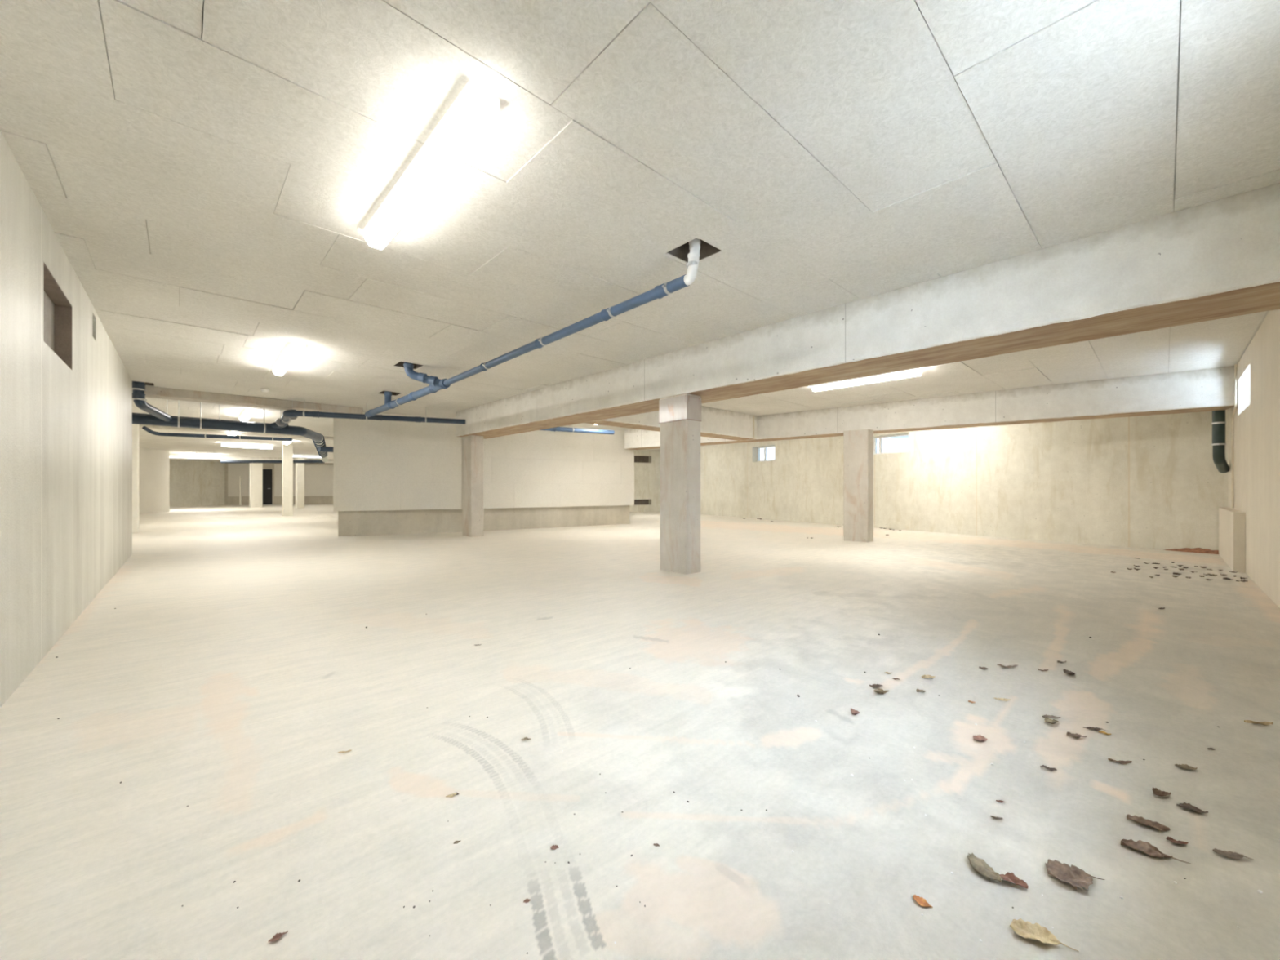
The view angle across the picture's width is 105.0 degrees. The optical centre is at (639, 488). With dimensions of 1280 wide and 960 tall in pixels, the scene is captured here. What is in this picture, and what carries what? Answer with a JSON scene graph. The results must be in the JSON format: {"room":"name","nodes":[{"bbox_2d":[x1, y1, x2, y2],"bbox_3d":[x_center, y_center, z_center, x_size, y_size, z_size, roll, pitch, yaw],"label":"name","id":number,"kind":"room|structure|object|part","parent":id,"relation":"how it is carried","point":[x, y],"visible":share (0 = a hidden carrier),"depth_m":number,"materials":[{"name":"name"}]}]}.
{"room":"parking garage","nodes":[
{"label":"parking garage","id":0,"kind":"room"},
{"bbox_2d":[0,128,132,707],"bbox_3d":[-3.913,-0.332,3.145,0.260,2.673,11.234,0,0,-43],"label":"wall","id":1,"kind":"structure","parent":0,"point":[66,433],"depth_m":2.90,"materials":[{"name":"concrete"}]},
{"bbox_2d":[43,262,71,369],"bbox_3d":[-3.900,-1.095,3.133,0.262,0.466,0.967,0,0,-43],"label":"window","id":2,"kind":"structure","parent":1,"relation":"in","point":[57,309],"depth_m":3.50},
{"bbox_2d":[132,423,138,533],"bbox_3d":[-11.527,-0.322,11.056,0.336,2.633,0.492,0,0,-43],"label":"trim","id":3,"kind":"structure","parent":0,"point":[135,427],"depth_m":10.96,"materials":[{"name":"concrete"}]},
{"bbox_2d":[138,447,168,514],"bbox_3d":[-22.952,-0.322,22.875,1.566,2.653,10.724,0,0,-43],"label":"wall","id":4,"kind":"structure","parent":0,"point":[153,464],"depth_m":19.89,"materials":[{"name":"beige paint"}]},
{"bbox_2d":[168,459,224,506],"bbox_3d":[-25.733,-0.332,28.392,0.300,2.673,2.957,0,0,17],"label":"wall","id":5,"kind":"structure","parent":0,"point":[191,482],"depth_m":28.34,"materials":[{"name":"concrete"}]},
{"bbox_2d":[224,462,333,505],"bbox_3d":[-21.307,-0.332,30.989,8.079,2.673,0.390,0,0,-16],"label":"wall","id":6,"kind":"structure","parent":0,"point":[318,477],"depth_m":30.54,"materials":[{"name":"concrete"}]},
{"bbox_2d":[262,469,271,504],"bbox_3d":[-23.096,-0.118,30.474,0.551,2.184,0.102,0,0,-16],"label":"door","id":7,"kind":"structure","parent":6,"relation":"attached to","point":[267,473],"depth_m":30.46,"materials":[{"name":"black paint"}]},
{"bbox_2d":[333,411,634,536],"bbox_3d":[-11.928,-0.327,21.679,7.620,2.663,27.524,0,0,-43],"label":"wall","id":8,"kind":"structure","parent":0,"point":[390,477],"depth_m":11.16,"materials":[{"name":"concrete"}]},
{"bbox_3d":[-12.967,-0.576,21.708,0.086,2.076,26.737,0,0,-30],"label":"cladding panel","id":9,"kind":"part","parent":8,"relation":"part of","materials":[{"name":"white paint"}]},
{"bbox_3d":[-5.162,-0.576,10.654,2.452,2.076,0.086,0,0,-27],"label":"cladding panel","id":10,"kind":"part","parent":8,"relation":"part of","materials":[{"name":"white paint"}]},
{"bbox_3d":[-2.117,-0.576,12.551,4.683,2.076,0.086,0,0,-34],"label":"cladding panel","id":11,"kind":"part","parent":8,"relation":"part of","materials":[{"name":"white paint"}]},
{"bbox_2d":[0,504,1279,959],"bbox_3d":[-10.449,0.984,18.472,22.400,0.001,42.750,0,0,-43],"label":"floor","id":12,"kind":"structure","parent":0,"point":[232,668],"depth_m":1.85,"materials":[{"name":"concrete"}]},
{"bbox_2d":[248,462,262,507],"bbox_3d":[-20.354,-0.314,26.030,0.500,2.604,0.754,0,0,-43],"label":"concrete column","id":13,"kind":"structure","parent":12,"relation":"on","point":[255,469],"depth_m":25.77,"materials":[{"name":"beige concrete"}]},
{"bbox_2d":[267,930,288,942],"bbox_3d":[-0.792,0.980,1.075,0.017,0.006,0.036,0,0,42],"label":"dry leaf","id":14,"kind":"object","parent":12,"relation":"on","point":[277,935],"visible":1,"depth_m":1.07,"materials":[{"name":"brown plant"}]},
{"bbox_2d":[281,444,293,515],"bbox_3d":[-12.791,-0.314,17.823,0.293,2.604,0.342,0,0,-43],"label":"concrete column","id":15,"kind":"structure","parent":12,"relation":"on","point":[286,449],"depth_m":17.70,"materials":[{"name":"beige concrete"}]},
{"bbox_2d":[295,457,304,508],"bbox_3d":[-17.335,-0.314,25.034,0.308,2.604,0.504,0,0,-43],"label":"concrete column","id":16,"kind":"structure","parent":12,"relation":"on","point":[300,467],"depth_m":24.86,"materials":[{"name":"beige concrete"}]},
{"bbox_2d":[337,750,351,753],"bbox_3d":[-1.099,0.980,1.829,0.045,0.007,0.012,0,0,-18],"label":"dry leaf","id":17,"kind":"object","parent":12,"relation":"on","point":[348,751],"visible":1,"depth_m":1.83,"materials":[{"name":"beige plant"}]},
{"bbox_2d":[445,793,457,796],"bbox_3d":[-0.603,0.980,1.569,0.034,0.006,0.014,0,0,-25],"label":"dry leaf","id":18,"kind":"object","parent":12,"relation":"on","point":[450,795],"visible":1,"depth_m":1.57,"materials":[{"name":"beige plant"}]},
{"bbox_2d":[462,435,483,537],"bbox_3d":[-3.510,-0.055,10.318,0.280,2.086,0.453,0,0,-43],"label":"concrete column","id":19,"kind":"structure","parent":12,"relation":"on","point":[472,445],"depth_m":10.17,"materials":[{"name":"beige concrete"}]},
{"bbox_2d":[523,898,530,902],"bbox_3d":[-0.270,0.981,1.169,0.014,0.005,0.014,0,0,25],"label":"dry leaf","id":20,"kind":"object","parent":12,"relation":"on","point":[526,900],"visible":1,"depth_m":1.17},
{"bbox_2d":[550,844,559,849],"bbox_3d":[-0.233,0.981,1.343,0.023,0.006,0.016,0,0,0],"label":"dry leaf","id":21,"kind":"object","parent":12,"relation":"on","point":[553,846],"visible":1,"depth_m":1.34,"materials":[{"name":"brown plant"}]},
{"bbox_2d":[658,393,701,573],"bbox_3d":[0.481,-0.055,5.898,0.270,2.086,0.457,0,0,-43],"label":"concrete column","id":22,"kind":"structure","parent":12,"relation":"on","point":[679,415],"depth_m":5.77,"materials":[{"name":"concrete"}]},
{"bbox_2d":[850,708,859,715],"bbox_3d":[0.934,0.973,2.134,0.037,0.022,0.037,0,0,17],"label":"dry leaf","id":23,"kind":"object","parent":12,"relation":"on","point":[854,712],"visible":1,"depth_m":2.14,"materials":[{"name":"brown plant"}]},
{"bbox_2d":[843,429,873,542],"bbox_3d":[4.132,-0.055,9.288,0.318,2.086,0.469,0,0,-43],"label":"concrete column","id":24,"kind":"structure","parent":12,"relation":"on","point":[858,445],"depth_m":9.17,"materials":[{"name":"beige concrete"}]},
{"bbox_2d":[869,684,883,687],"bbox_3d":[1.169,0.977,2.435,0.051,0.011,0.045,0,0,-33],"label":"dry leaf","id":25,"kind":"object","parent":12,"relation":"on","point":[873,685],"visible":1,"depth_m":2.44,"materials":[{"name":"plant"}]},
{"bbox_2d":[873,688,888,693],"bbox_3d":[1.160,0.975,2.362,0.058,0.017,0.051,0,0,-40],"label":"dry leaf","id":26,"kind":"object","parent":12,"relation":"on","point":[879,691],"visible":1,"depth_m":2.36,"materials":[{"name":"brown plant"}]},
{"bbox_2d":[912,894,933,907],"bbox_3d":[0.668,0.978,1.162,0.026,0.010,0.037,0,0,-15],"label":"dry leaf","id":27,"kind":"object","parent":12,"relation":"on","point":[921,901],"visible":1,"depth_m":1.17,"materials":[{"name":"orange plant"}]},
{"bbox_2d":[920,674,935,678],"bbox_3d":[1.499,0.976,2.549,0.080,0.014,0.050,0,0,-10],"label":"dry leaf","id":28,"kind":"object","parent":12,"relation":"on","point":[924,676],"visible":1,"depth_m":2.56,"materials":[{"name":"beige plant"}]},
{"bbox_2d":[973,734,987,741],"bbox_3d":[1.329,0.976,1.915,0.054,0.016,0.043,0,0,0],"label":"dry leaf","id":29,"kind":"object","parent":12,"relation":"on","point":[979,738],"visible":1,"depth_m":1.92,"materials":[{"name":"brown plant"}]},
{"bbox_2d":[966,853,1003,882],"bbox_3d":[0.883,0.975,1.261,0.054,0.016,0.100,0,0,-10],"label":"dry leaf","id":30,"kind":"object","parent":12,"relation":"on","point":[980,865],"visible":1,"depth_m":1.27,"materials":[{"name":"beige plant"}]},
{"bbox_2d":[990,815,1003,818],"bbox_3d":[1.063,0.980,1.463,0.032,0.006,0.010,0,0,20],"label":"dry leaf","id":31,"kind":"object","parent":12,"relation":"on","point":[994,817],"visible":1,"depth_m":1.46,"materials":[{"name":"plant"}]},
{"bbox_2d":[993,697,1010,701],"bbox_3d":[1.682,0.978,2.280,0.068,0.010,0.030,0,0,14],"label":"dry leaf","id":32,"kind":"object","parent":12,"relation":"on","point":[999,699],"visible":1,"depth_m":2.28,"materials":[{"name":"beige plant"}]},
{"bbox_2d":[996,663,1017,668],"bbox_3d":[2.016,0.973,2.697,0.110,0.020,0.030,0,0,4],"label":"dry leaf","id":33,"kind":"object","parent":12,"relation":"on","point":[1009,666],"visible":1,"depth_m":2.69,"materials":[{"name":"plant"}]},
{"bbox_2d":[999,871,1028,888],"bbox_3d":[0.927,0.976,1.224,0.042,0.014,0.050,0,0,-11],"label":"dry leaf","id":34,"kind":"object","parent":12,"relation":"on","point":[1010,877],"visible":1,"depth_m":1.23,"materials":[{"name":"plant"}]},
{"bbox_2d":[1009,918,1079,951],"bbox_3d":[0.878,0.976,1.070,0.120,0.015,0.055,0,0,28],"label":"dry leaf","id":35,"kind":"object","parent":12,"relation":"on","point":[1027,930],"visible":1,"depth_m":1.08,"materials":[{"name":"beige plant"}]},
{"bbox_2d":[1040,764,1057,770],"bbox_3d":[1.429,0.978,1.719,0.046,0.011,0.026,0,0,30],"label":"dry leaf","id":36,"kind":"object","parent":12,"relation":"on","point":[1042,766],"visible":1,"depth_m":1.72,"materials":[{"name":"brown plant"}]},
{"bbox_2d":[1044,716,1058,724],"bbox_3d":[1.719,0.973,2.053,0.046,0.020,0.045,0,0,-44],"label":"dry leaf","id":37,"kind":"object","parent":12,"relation":"on","point":[1047,719],"visible":1,"depth_m":2.06,"materials":[{"name":"brown plant"}]},
{"bbox_2d":[1042,714,1060,718],"bbox_3d":[1.762,0.978,2.105,0.073,0.010,0.032,0,0,6],"label":"dry leaf","id":38,"kind":"object","parent":12,"relation":"on","point":[1046,715],"visible":0.98,"depth_m":2.11,"materials":[{"name":"plant"}]},
{"bbox_2d":[1062,668,1075,675],"bbox_3d":[2.270,0.973,2.600,0.050,0.021,0.051,0,0,-42],"label":"dry leaf","id":39,"kind":"object","parent":12,"relation":"on","point":[1065,671],"visible":1,"depth_m":2.61,"materials":[{"name":"brown plant"}]},
{"bbox_2d":[1044,858,1104,889],"bbox_3d":[1.093,0.974,1.247,0.120,0.019,0.095,0,0,-29],"label":"dry leaf","id":40,"kind":"object","parent":12,"relation":"on","point":[1073,875],"visible":1,"depth_m":1.24,"materials":[{"name":"brown plant"}]},
{"bbox_2d":[1066,731,1086,737],"bbox_3d":[1.723,0.975,1.939,0.067,0.016,0.033,0,0,15],"label":"dry leaf","id":41,"kind":"object","parent":12,"relation":"on","point":[1077,735],"visible":1,"depth_m":1.94,"materials":[{"name":"plant"}]},
{"bbox_2d":[1082,726,1108,731],"bbox_3d":[1.855,0.978,1.998,0.089,0.012,0.023,0,0,14],"label":"dry leaf","id":42,"kind":"object","parent":12,"relation":"on","point":[1086,727],"visible":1,"depth_m":2.00,"materials":[{"name":"brown plant"}]},
{"bbox_2d":[1097,730,1111,734],"bbox_3d":[1.864,0.980,1.971,0.029,0.007,0.030,0,0,-17],"label":"dry leaf","id":43,"kind":"object","parent":12,"relation":"on","point":[1100,731],"visible":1,"depth_m":1.97,"materials":[{"name":"orange plant"}]},
{"bbox_2d":[1107,758,1132,764],"bbox_3d":[1.723,0.977,1.762,0.072,0.012,0.021,0,0,12],"label":"dry leaf","id":44,"kind":"object","parent":12,"relation":"on","point":[1121,762],"visible":1,"depth_m":1.76,"materials":[{"name":"plant"}]},
{"bbox_2d":[1126,813,1169,831],"bbox_3d":[1.482,0.976,1.435,0.079,0.015,0.052,0,0,7],"label":"dry leaf","id":45,"kind":"object","parent":12,"relation":"on","point":[1140,820],"visible":1,"depth_m":1.44,"materials":[{"name":"brown plant"}]},
{"bbox_2d":[1120,839,1190,863],"bbox_3d":[1.385,0.976,1.321,0.136,0.016,0.056,0,0,32],"label":"dry leaf","id":46,"kind":"object","parent":12,"relation":"on","point":[1146,847],"visible":1,"depth_m":1.34,"materials":[{"name":"brown plant"}]},
{"bbox_2d":[1151,786,1170,796],"bbox_3d":[1.669,0.974,1.571,0.046,0.017,0.042,0,0,38],"label":"dry leaf","id":47,"kind":"object","parent":12,"relation":"on","point":[1155,790],"visible":1,"depth_m":1.58,"materials":[{"name":"brown plant"}]},
{"bbox_2d":[1165,835,1188,844],"bbox_3d":[1.489,0.978,1.362,0.050,0.010,0.024,0,0,15],"label":"dry leaf","id":48,"kind":"object","parent":12,"relation":"on","point":[1170,838],"visible":1,"depth_m":1.36,"materials":[{"name":"plant"}]},
{"bbox_2d":[1174,764,1197,769],"bbox_3d":[1.916,0.977,1.726,0.050,0.011,0.038,0,0,-14],"label":"dry leaf","id":49,"kind":"object","parent":12,"relation":"on","point":[1183,766],"visible":1,"depth_m":1.73,"materials":[{"name":"plant"}]},
{"bbox_2d":[1164,547,1218,554],"bbox_3d":[8.557,0.949,7.629,0.110,0.078,0.619,0,0,-29],"label":"heap","id":50,"kind":"object","parent":12,"relation":"on","point":[1200,550],"visible":0.96,"depth_m":7.58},
{"bbox_2d":[1176,802,1208,813],"bbox_3d":[1.687,0.977,1.502,0.048,0.013,0.050,0,0,-13],"label":"dry leaf","id":51,"kind":"object","parent":12,"relation":"on","point":[1188,806],"visible":1,"depth_m":1.51,"materials":[{"name":"brown plant"}]},
{"bbox_2d":[1212,848,1253,859],"bbox_3d":[1.585,0.978,1.310,0.085,0.012,0.032,0,0,18],"label":"dry leaf","id":52,"kind":"object","parent":12,"relation":"on","point":[1229,854],"visible":1,"depth_m":1.31,"materials":[{"name":"brown plant"}]},
{"bbox_2d":[1244,720,1273,724],"bbox_3d":[2.582,0.977,2.048,0.100,0.013,0.021,0,0,10],"label":"dry leaf","id":53,"kind":"object","parent":12,"relation":"on","point":[1245,721],"visible":1,"depth_m":2.05,"materials":[{"name":"brown plant"}]},
{"bbox_2d":[0,0,1279,463],"bbox_3d":[-10.062,-1.715,18.045,24.458,0.208,42.722,0,0,-43],"label":"ceiling","id":54,"kind":"structure","parent":0,"point":[832,153],"depth_m":2.47,"materials":[{"name":"white concrete"}]},
{"bbox_2d":[142,426,292,440],"bbox_3d":[-10.492,-1.438,12.342,2.876,0.361,0.265,0,0,-32],"label":"drain pipe","id":55,"kind":"object","parent":54,"relation":"attached to","point":[144,428],"visible":0.9,"depth_m":12.26,"materials":[{"name":"metal"}]},
{"bbox_2d":[132,400,328,462],"bbox_3d":[-9.005,-1.292,13.338,2.381,0.654,10.192,0,0,-16],"label":"pipe","id":56,"kind":"object","parent":54,"relation":"hanging from","point":[318,439],"visible":0.91,"depth_m":9.15,"materials":[{"name":"metal"}]},
{"bbox_2d":[132,381,172,422],"bbox_3d":[-7.918,-1.467,7.995,0.176,0.604,1.216,0,0,-27],"label":"riser pipe","id":57,"kind":"object","parent":56,"relation":"attached to","point":[138,388],"visible":0.82,"depth_m":7.56,"materials":[{"name":"metal"}]},
{"bbox_2d":[271,400,297,428],"bbox_3d":[-6.695,-1.385,9.264,1.353,0.467,0.259,0,0,44],"label":"pipe","id":58,"kind":"object","parent":56,"relation":"attached to","point":[287,415],"visible":0.91,"depth_m":9.08,"materials":[{"name":"metal"}]},
{"bbox_2d":[317,446,333,452],"bbox_3d":[-7.797,-0.984,12.232,0.140,0.140,0.352,0,0,32],"label":"drain pipe","id":59,"kind":"object","parent":56,"relation":"attached to","point":[324,449],"visible":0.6,"depth_m":12.16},
{"bbox_2d":[226,431,238,435],"bbox_3d":[-11.678,-1.566,14.087,0.160,0.098,1.500,0,0,-43],"label":"ceiling lamp","id":60,"kind":"object","parent":54,"relation":"attached to","point":[233,433],"visible":0.52,"depth_m":13.57,"materials":[{"name":"white"}]},
{"bbox_2d":[138,424,333,439],"bbox_3d":[-11.155,-1.582,13.981,4.551,0.069,0.404,0,0,-43],"label":"concrete beam","id":61,"kind":"structure","parent":54,"relation":"attached to","point":[151,427],"depth_m":13.40,"materials":[{"name":"grey concrete"}]},
{"bbox_2d":[221,442,273,448],"bbox_3d":[-14.174,-1.550,17.761,0.220,0.130,1.450,0,0,36],"label":"ceiling lamp","id":62,"kind":"object","parent":54,"relation":"attached to","point":[224,444],"visible":1,"depth_m":17.66,"materials":[{"name":"white"}]},
{"bbox_2d":[239,408,255,421],"bbox_3d":[-8.402,-1.566,10.507,0.160,0.098,1.500,0,0,-43],"label":"ceiling lamp","id":63,"kind":"object","parent":54,"relation":"attached to","point":[246,414],"visible":0.95,"depth_m":10.22,"materials":[{"name":"white plastic"}]},
{"bbox_2d":[240,411,253,421],"bbox_3d":[-8.402,-1.542,10.507,0.160,0.052,1.456,0,0,-43],"label":"diffuser","id":64,"kind":"object","parent":63,"relation":"attached to","point":[246,415],"depth_m":10.34,"materials":[{"name":"white"}]},
{"bbox_2d":[168,453,333,463],"bbox_3d":[-19.544,-1.517,25.068,7.872,0.199,0.505,0,0,-43],"label":"concrete beam","id":65,"kind":"structure","parent":54,"relation":"attached to","point":[171,455],"depth_m":24.13,"materials":[{"name":"grey concrete"}]},
{"bbox_2d":[144,386,362,413],"bbox_3d":[-6.818,-1.550,8.852,3.182,0.134,0.353,0,0,-43],"label":"concrete beam","id":66,"kind":"structure","parent":54,"relation":"attached to","point":[152,392],"depth_m":8.56,"materials":[{"name":"grey concrete"}]},
{"bbox_2d":[260,388,269,392],"bbox_3d":[-6.098,-1.596,7.983,0.110,0.044,0.110,0,0,-43],"label":"smoke detector","id":67,"kind":"object","parent":54,"relation":"attached to","point":[265,390],"visible":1,"depth_m":7.95,"materials":[{"name":"white plastic"}]},
{"bbox_2d":[220,460,324,462],"bbox_3d":[-17.159,-1.407,22.953,4.785,0.423,0.148,0,0,0],"label":"drain pipe","id":68,"kind":"object","parent":54,"relation":"attached to","point":[221,461],"visible":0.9,"depth_m":22.89,"materials":[{"name":"metal"}]},
{"bbox_2d":[282,440,291,444],"bbox_3d":[-11.878,-1.566,16.537,0.160,0.098,0.700,0,0,-43],"label":"ceiling lamp","id":69,"kind":"object","parent":54,"relation":"attached to","point":[283,442],"visible":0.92,"depth_m":16.32,"materials":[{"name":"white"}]},
{"bbox_2d":[272,342,306,375],"bbox_3d":[-4.316,-1.566,6.019,0.135,0.098,1.515,0,0,-43],"label":"ceiling lamp","id":70,"kind":"object","parent":54,"relation":"attached to","point":[294,350],"visible":1,"depth_m":5.77,"materials":[{"name":"white plastic"}]},
{"bbox_2d":[293,454,320,457],"bbox_3d":[-16.106,-1.570,23.772,1.600,0.090,0.100,0,0,-43],"label":"ceiling lamp","id":71,"kind":"object","parent":54,"relation":"attached to","point":[294,455],"visible":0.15,"depth_m":23.71,"materials":[{"name":"white"}]},
{"bbox_2d":[294,403,465,424],"bbox_3d":[-4.902,-1.460,9.415,2.931,0.318,0.148,0,0,-23],"label":"drain pipe","id":72,"kind":"object","parent":54,"relation":"attached to","point":[298,413],"visible":0.95,"depth_m":9.35,"materials":[{"name":"metal"}]},
{"bbox_2d":[364,81,499,249],"bbox_3d":[-1.149,-1.566,2.544,0.135,0.098,1.515,0,0,-43],"label":"ceiling lamp","id":73,"kind":"object","parent":54,"relation":"attached to","point":[474,108],"visible":1,"depth_m":2.29,"materials":[{"name":"white plastic"}]},
{"bbox_2d":[541,424,614,434],"bbox_3d":[-1.864,-1.462,11.288,2.848,0.314,0.158,0,0,-32],"label":"drain pipe","id":74,"kind":"object","parent":54,"relation":"attached to","point":[572,429],"visible":0.56,"depth_m":11.52,"materials":[{"name":"blue plastic"}]},
{"bbox_2d":[585,405,757,440],"bbox_3d":[0.822,-1.355,9.539,4.390,0.521,0.519,0,0,-43],"label":"concrete beam","id":75,"kind":"structure","parent":54,"relation":"attached to","point":[716,423],"depth_m":9.84,"materials":[{"name":"grey concrete"}]},
{"bbox_2d":[811,368,921,391],"bbox_3d":[3.225,-1.566,7.105,0.135,0.098,1.505,0,0,-43],"label":"ceiling lamp","id":76,"kind":"object","parent":54,"relation":"attached to","point":[916,371],"visible":0.94,"depth_m":6.99,"materials":[{"name":"white plastic"}]},
{"bbox_2d":[455,182,1279,439],"bbox_3d":[0.074,-1.355,6.619,0.697,0.523,10.856,0,0,-43],"label":"concrete beam","id":77,"kind":"structure","parent":54,"relation":"attached to","point":[1219,259],"depth_m":3.59,"materials":[{"name":"grey concrete"}]},
{"bbox_2d":[624,365,1234,449],"bbox_3d":[3.875,-1.355,10.167,10.839,0.523,0.565,0,0,40],"label":"concrete beam","id":78,"kind":"structure","parent":54,"relation":"attached to","point":[1208,389],"depth_m":7.97,"materials":[{"name":"grey concrete"}]},
{"bbox_2d":[629,450,660,512],"bbox_3d":[-1.919,-0.332,19.910,7.369,2.673,0.250,0,0,-29],"label":"wall","id":79,"kind":"structure","parent":0,"point":[646,475],"depth_m":21.01,"materials":[{"name":"concrete"}]},
{"bbox_2d":[634,455,648,462],"bbox_3d":[-0.223,-1.264,21.019,1.522,0.502,0.068,0,0,-29],"label":"window","id":80,"kind":"structure","parent":79,"relation":"in","point":[638,459],"depth_m":21.13,"materials":[{"name":"glass"}]},
{"bbox_2d":[634,499,648,505],"bbox_3d":[-0.223,0.573,21.019,1.522,0.433,0.068,0,0,-29],"label":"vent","id":81,"kind":"structure","parent":79,"relation":"in","point":[637,502],"depth_m":21.13,"materials":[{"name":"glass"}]},
{"bbox_2d":[700,408,1227,550],"bbox_3d":[5.049,-0.332,14.368,0.340,2.673,15.915,0,0,-29],"label":"wall","id":82,"kind":"structure","parent":0,"point":[1154,482],"depth_m":9.68,"materials":[{"name":"concrete"}]},
{"bbox_2d":[756,445,774,462],"bbox_3d":[4.189,-1.140,16.018,0.050,0.505,1.025,0,0,-29],"label":"window","id":83,"kind":"structure","parent":82,"relation":"in","point":[763,453],"depth_m":16.10,"materials":[{"name":"white glass"}]},
{"bbox_2d":[873,433,908,454],"bbox_3d":[6.309,-1.104,12.228,0.050,0.471,1.074,0,0,-29],"label":"window","id":84,"kind":"structure","parent":82,"relation":"in","point":[897,443],"depth_m":12.28,"materials":[{"name":"white glass"}]},
{"bbox_2d":[1227,309,1279,608],"bbox_3d":[4.488,-0.332,3.110,12.058,2.673,0.300,0,0,-43],"label":"wall","id":85,"kind":"structure","parent":0,"point":[1257,412],"depth_m":4.88,"materials":[{"name":"concrete"}]},
{"bbox_2d":[1211,409,1229,473],"bbox_3d":[8.416,-0.920,7.111,0.534,1.378,0.136,0,0,-33],"label":"downpipe","id":86,"kind":"object","parent":85,"relation":"attached to","point":[1219,422],"visible":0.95,"depth_m":6.99,"materials":[{"name":"metal"}]},
{"bbox_2d":[1218,506,1245,573],"bbox_3d":[7.902,0.631,6.575,2.321,0.705,0.089,0,0,-43],"label":"concrete block","id":87,"kind":"object","parent":85,"relation":"attached to","point":[1232,522],"depth_m":5.85,"materials":[{"name":"concrete"}]},
{"bbox_2d":[1231,364,1236,508],"bbox_3d":[7.864,-0.673,6.502,0.441,1.871,0.022,0,0,-43],"label":"conduit","id":88,"kind":"object","parent":85,"relation":"attached to","point":[1235,365],"visible":1,"depth_m":6.64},
{"bbox_3d":[-3.632,-1.850,5.468,3.421,0.058,8.931,0,0,-43],"label":"ceiling","id":89,"kind":"structure","parent":0,"visible":0},
{"bbox_2d":[364,238,701,417],"bbox_3d":[-2.397,-1.560,6.040,0.500,0.517,7.833,0,0,-43],"label":"drain pipe","id":90,"kind":"object","parent":89,"relation":"hanging from","point":[435,384],"visible":0.98,"depth_m":4.48,"materials":[{"name":"blue plastic"}]}
]}

